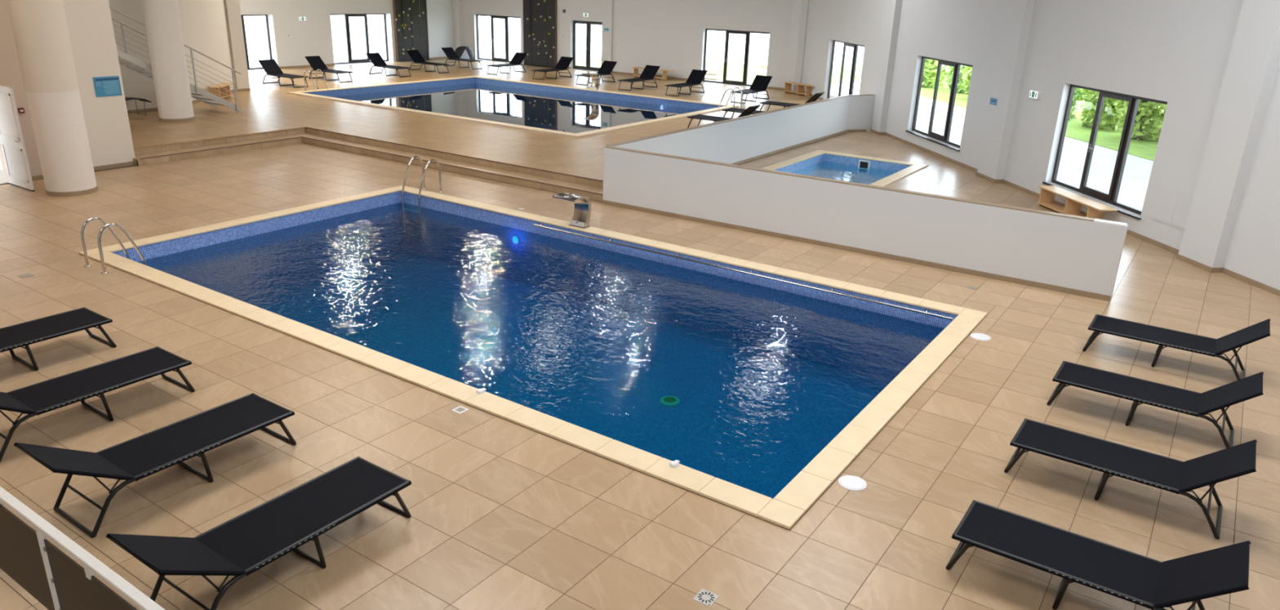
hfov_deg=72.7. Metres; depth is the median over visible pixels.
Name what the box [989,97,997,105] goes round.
wall plate
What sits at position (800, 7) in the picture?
column
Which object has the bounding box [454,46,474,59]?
bag
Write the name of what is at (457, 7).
column
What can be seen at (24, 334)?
sun lounger
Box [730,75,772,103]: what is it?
sun lounger
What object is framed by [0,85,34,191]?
door
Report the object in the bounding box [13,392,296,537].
sun lounger
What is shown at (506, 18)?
window
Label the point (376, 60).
sun lounger
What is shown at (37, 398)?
sun lounger
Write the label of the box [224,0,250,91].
wall pier
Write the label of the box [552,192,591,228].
spout
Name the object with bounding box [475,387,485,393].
inlet
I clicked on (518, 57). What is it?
sun lounger
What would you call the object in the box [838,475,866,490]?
access cover
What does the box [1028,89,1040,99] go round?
exit sign
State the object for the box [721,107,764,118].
sun lounger
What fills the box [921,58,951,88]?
bush
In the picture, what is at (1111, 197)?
window
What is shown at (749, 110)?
sun lounger
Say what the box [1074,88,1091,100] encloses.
bush
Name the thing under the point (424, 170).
pool ladder
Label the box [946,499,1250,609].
sun lounger
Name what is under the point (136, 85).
wall
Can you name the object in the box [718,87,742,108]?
pool ladder
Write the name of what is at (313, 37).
wall
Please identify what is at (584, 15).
exit sign
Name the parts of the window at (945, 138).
sill, frame sill, door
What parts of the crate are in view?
lid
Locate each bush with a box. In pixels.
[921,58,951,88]
[945,65,968,93]
[960,65,972,93]
[1068,87,1082,120]
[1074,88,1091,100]
[1078,89,1126,130]
[1113,99,1166,141]
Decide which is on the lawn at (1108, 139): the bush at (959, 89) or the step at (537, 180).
the bush at (959, 89)
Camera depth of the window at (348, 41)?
42.38 m
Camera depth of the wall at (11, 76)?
18.08 m
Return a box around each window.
[240,14,271,70]
[329,13,388,64]
[475,14,519,62]
[702,28,769,86]
[826,40,864,98]
[905,56,973,151]
[1042,84,1167,219]
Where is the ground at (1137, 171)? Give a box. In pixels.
[244,15,1153,210]
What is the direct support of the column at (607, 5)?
attached to the wall at (668, 34)
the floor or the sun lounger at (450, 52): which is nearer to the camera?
the floor
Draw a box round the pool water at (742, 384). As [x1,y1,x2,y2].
[137,202,944,498]
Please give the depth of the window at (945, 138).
25.07 m
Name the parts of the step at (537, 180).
edge trim, edge trim, edge trim, edge trim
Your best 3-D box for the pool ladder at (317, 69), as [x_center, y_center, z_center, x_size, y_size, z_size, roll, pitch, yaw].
[-11.963,-7.791,32.206,0.710,1.791,0.620,15,24,31]
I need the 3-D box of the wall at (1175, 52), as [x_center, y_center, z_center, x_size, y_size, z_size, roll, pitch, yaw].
[9.282,-6.552,19.836,0.444,7.900,34.600,-1,20,-8]
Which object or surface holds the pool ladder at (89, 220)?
attached to the floor
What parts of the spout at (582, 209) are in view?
plate, plate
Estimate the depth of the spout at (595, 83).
35.03 m
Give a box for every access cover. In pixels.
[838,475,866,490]
[969,333,991,340]
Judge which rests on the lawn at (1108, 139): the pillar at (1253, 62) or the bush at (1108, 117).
the bush at (1108, 117)
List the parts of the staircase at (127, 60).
post, handrail, rail, rail, rail, rail, handrail, rail, post, post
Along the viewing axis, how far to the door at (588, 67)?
42.66 m
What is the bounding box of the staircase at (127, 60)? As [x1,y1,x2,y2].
[109,6,241,112]
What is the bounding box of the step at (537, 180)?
[133,126,603,201]
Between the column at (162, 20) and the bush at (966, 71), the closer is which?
the column at (162, 20)
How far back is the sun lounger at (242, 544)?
6.63 m
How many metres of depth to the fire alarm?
18.21 m
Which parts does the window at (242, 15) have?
door, frame sill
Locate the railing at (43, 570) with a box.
[0,486,164,609]
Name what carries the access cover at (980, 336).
on the floor
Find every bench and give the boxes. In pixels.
[206,83,233,98]
[632,66,674,79]
[782,81,814,96]
[1037,185,1117,219]
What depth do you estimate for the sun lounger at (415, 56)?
40.01 m
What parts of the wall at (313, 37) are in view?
baseboard stone, baseboard stone, baseboard stone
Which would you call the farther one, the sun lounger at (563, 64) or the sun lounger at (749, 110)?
the sun lounger at (563, 64)
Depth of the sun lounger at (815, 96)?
29.50 m
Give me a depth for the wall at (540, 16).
43.66 m
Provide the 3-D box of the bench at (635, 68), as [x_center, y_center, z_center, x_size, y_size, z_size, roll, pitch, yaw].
[0.578,-10.658,40.076,2.100,0.430,0.400,15,24,31]
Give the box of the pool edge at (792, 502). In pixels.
[78,185,987,528]
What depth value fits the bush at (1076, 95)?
33.20 m
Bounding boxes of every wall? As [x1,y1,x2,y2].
[0,0,43,182]
[108,0,158,113]
[177,0,234,103]
[239,0,454,71]
[392,0,432,62]
[461,0,792,90]
[522,0,557,67]
[602,146,1128,301]
[605,93,875,164]
[801,0,1279,296]
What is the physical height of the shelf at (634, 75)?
0.025 m
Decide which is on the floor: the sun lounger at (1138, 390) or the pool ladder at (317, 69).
the sun lounger at (1138, 390)
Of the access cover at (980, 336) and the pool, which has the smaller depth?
the access cover at (980, 336)
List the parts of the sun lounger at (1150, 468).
rail, rail, rail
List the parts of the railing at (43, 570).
panel, post, panel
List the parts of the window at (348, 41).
door, frame sill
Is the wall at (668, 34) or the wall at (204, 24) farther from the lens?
the wall at (668, 34)
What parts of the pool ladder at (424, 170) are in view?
rail, rail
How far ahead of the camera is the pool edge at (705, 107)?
33.18 m
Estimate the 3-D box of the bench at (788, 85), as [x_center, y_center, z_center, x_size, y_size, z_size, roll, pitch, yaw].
[6.614,-8.881,35.796,0.400,0.430,1.750,-11,24,-32]
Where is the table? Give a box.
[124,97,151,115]
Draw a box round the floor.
[0,131,1279,609]
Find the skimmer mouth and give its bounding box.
[857,160,870,169]
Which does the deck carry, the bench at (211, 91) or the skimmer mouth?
the bench at (211, 91)
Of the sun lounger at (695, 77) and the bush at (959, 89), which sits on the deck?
the sun lounger at (695, 77)
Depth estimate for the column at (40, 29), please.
16.95 m
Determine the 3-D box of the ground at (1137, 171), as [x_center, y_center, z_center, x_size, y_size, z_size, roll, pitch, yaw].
[18.073,-7.601,35.362,160.000,0.310,110.000,15,24,31]
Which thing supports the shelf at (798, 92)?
attached to the bench at (788, 85)
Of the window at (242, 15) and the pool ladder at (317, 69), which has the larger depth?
the window at (242, 15)
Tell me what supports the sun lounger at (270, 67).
on the deck
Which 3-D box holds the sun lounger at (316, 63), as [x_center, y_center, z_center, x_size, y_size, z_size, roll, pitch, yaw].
[-12.625,-9.571,35.279,2.071,0.878,0.702,15,24,31]
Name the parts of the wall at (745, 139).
baseboard stone, baseboard stone, baseboard stone, baseboard stone, baseboard stone, baseboard stone, baseboard stone, baseboard stone, baseboard stone, baseboard stone, baseboard stone, baseboard stone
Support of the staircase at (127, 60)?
on the deck
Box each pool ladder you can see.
[80,217,147,274]
[303,69,328,92]
[401,155,443,208]
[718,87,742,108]
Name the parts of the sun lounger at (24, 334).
rail, rail, rail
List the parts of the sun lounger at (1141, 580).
rail, rail, frame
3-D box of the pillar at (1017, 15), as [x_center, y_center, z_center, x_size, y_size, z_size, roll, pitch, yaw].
[9.041,-6.913,20.797,0.230,7.900,0.900,-1,20,-8]
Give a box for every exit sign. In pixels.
[298,17,306,21]
[582,13,589,17]
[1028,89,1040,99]
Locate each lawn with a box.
[575,58,861,84]
[832,64,1164,160]
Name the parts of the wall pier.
baseboard stone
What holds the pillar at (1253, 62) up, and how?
attached to the wall at (1175, 52)
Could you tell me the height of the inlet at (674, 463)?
0.030 m
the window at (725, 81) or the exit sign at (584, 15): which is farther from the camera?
the exit sign at (584, 15)
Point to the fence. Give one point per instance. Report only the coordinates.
(577, 40)
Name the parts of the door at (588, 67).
frame sill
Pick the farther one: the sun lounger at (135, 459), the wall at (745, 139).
the wall at (745, 139)
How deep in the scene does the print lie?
19.65 m
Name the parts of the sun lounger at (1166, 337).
rail, rail, rail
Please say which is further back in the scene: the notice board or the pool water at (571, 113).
the pool water at (571, 113)
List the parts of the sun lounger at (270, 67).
rail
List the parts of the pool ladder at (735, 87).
rail, rail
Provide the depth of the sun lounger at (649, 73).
36.32 m
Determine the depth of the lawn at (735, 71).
48.50 m
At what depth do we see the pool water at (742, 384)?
12.43 m
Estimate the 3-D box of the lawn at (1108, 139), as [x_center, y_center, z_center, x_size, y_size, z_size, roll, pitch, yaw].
[24.055,-5.936,30.946,19.600,0.050,54.000,-1,20,-8]
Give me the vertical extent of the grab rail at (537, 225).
0.058 m
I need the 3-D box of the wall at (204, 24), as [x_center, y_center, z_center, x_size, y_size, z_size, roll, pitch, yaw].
[-14.410,-10.260,27.755,0.266,7.900,4.882,1,20,-2]
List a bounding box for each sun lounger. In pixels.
[0,306,116,370]
[0,346,195,462]
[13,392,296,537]
[106,456,411,609]
[257,59,308,88]
[305,55,352,82]
[365,53,411,77]
[405,49,448,73]
[441,47,482,69]
[485,52,527,75]
[531,56,573,79]
[575,60,617,85]
[617,65,660,91]
[665,69,706,96]
[687,104,759,128]
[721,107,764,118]
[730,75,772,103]
[759,92,824,111]
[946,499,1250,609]
[1004,417,1257,538]
[1046,360,1263,448]
[1082,314,1271,380]
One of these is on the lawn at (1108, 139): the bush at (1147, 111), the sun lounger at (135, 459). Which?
the bush at (1147, 111)
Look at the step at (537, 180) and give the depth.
21.45 m
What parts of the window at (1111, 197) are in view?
sill, frame sill, door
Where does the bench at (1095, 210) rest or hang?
on the floor
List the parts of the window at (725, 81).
frame sill, door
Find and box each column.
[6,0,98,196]
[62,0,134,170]
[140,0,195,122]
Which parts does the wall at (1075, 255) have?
baseboard stone, baseboard stone, baseboard stone, baseboard stone, baseboard stone, baseboard stone, baseboard stone, baseboard stone, baseboard stone, baseboard stone, baseboard stone, baseboard stone, baseboard stone, baseboard stone, baseboard stone, baseboard stone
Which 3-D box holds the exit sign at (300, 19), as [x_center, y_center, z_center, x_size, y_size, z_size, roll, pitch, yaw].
[-15.249,-12.921,39.263,0.068,0.170,0.340,15,24,31]
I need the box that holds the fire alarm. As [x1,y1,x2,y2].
[17,107,24,113]
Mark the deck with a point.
(267, 107)
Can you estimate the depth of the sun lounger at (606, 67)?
37.82 m
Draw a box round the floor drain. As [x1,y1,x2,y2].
[693,587,719,606]
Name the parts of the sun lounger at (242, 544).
frame, rail, rail, rail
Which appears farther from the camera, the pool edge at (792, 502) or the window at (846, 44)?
the window at (846, 44)
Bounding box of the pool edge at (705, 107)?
[286,75,738,137]
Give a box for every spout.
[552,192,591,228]
[581,72,599,89]
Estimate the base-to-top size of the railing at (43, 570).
1.100 m
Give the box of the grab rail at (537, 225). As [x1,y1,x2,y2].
[533,223,952,320]
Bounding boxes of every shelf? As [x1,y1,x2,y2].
[634,75,662,79]
[784,90,804,94]
[1039,202,1086,217]
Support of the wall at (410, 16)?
attached to the wall at (313, 37)
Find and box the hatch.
[1151,181,1194,231]
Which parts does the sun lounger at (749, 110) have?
frame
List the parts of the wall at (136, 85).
baseboard stone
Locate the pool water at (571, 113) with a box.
[333,83,701,133]
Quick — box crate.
[704,66,723,81]
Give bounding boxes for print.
[95,80,119,93]
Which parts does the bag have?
panel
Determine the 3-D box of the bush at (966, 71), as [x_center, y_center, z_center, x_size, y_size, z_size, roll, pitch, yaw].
[15.145,-10.562,38.233,2.215,3.316,2.125,15,24,31]
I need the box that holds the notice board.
[93,75,122,97]
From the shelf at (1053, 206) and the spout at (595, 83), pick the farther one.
the spout at (595, 83)
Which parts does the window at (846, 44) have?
door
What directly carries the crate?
on the ground at (1137, 171)
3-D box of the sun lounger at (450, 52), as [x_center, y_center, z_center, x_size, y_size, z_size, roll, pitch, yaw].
[-8.622,-11.937,42.077,2.071,0.878,0.702,15,24,31]
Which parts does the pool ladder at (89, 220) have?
rail, rail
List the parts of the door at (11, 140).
panel moulding, panel moulding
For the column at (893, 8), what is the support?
attached to the wall at (1175, 52)
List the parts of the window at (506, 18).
frame sill, door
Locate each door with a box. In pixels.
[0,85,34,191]
[573,20,602,71]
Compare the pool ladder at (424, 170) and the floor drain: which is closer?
the floor drain
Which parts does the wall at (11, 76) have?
baseboard stone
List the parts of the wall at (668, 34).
baseboard stone, baseboard stone, baseboard stone, baseboard stone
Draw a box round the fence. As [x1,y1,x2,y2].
[575,35,601,66]
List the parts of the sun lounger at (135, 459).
frame, rail, rail, rail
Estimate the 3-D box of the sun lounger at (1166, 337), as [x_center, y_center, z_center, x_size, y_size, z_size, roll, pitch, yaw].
[6.809,0.396,11.096,1.904,0.749,0.646,15,24,31]
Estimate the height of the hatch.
0.720 m
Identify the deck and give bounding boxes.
[128,58,838,187]
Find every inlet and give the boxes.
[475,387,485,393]
[669,459,679,466]
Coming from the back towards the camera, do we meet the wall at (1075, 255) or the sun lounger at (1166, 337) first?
the wall at (1075, 255)
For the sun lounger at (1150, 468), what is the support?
on the floor
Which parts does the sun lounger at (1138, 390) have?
rail, rail, rail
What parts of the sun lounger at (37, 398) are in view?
rail, rail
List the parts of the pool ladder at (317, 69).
rail, rail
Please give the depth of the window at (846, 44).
32.21 m
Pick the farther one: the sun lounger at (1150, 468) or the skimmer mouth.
the skimmer mouth
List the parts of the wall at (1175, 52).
baseboard stone, baseboard stone, baseboard stone, baseboard stone, baseboard stone, baseboard stone, baseboard stone, baseboard stone, baseboard stone, baseboard stone, baseboard stone, baseboard stone, baseboard stone, baseboard stone, baseboard stone, baseboard stone, baseboard stone, baseboard stone, baseboard stone, baseboard stone, baseboard stone, baseboard stone, baseboard stone, baseboard stone, baseboard stone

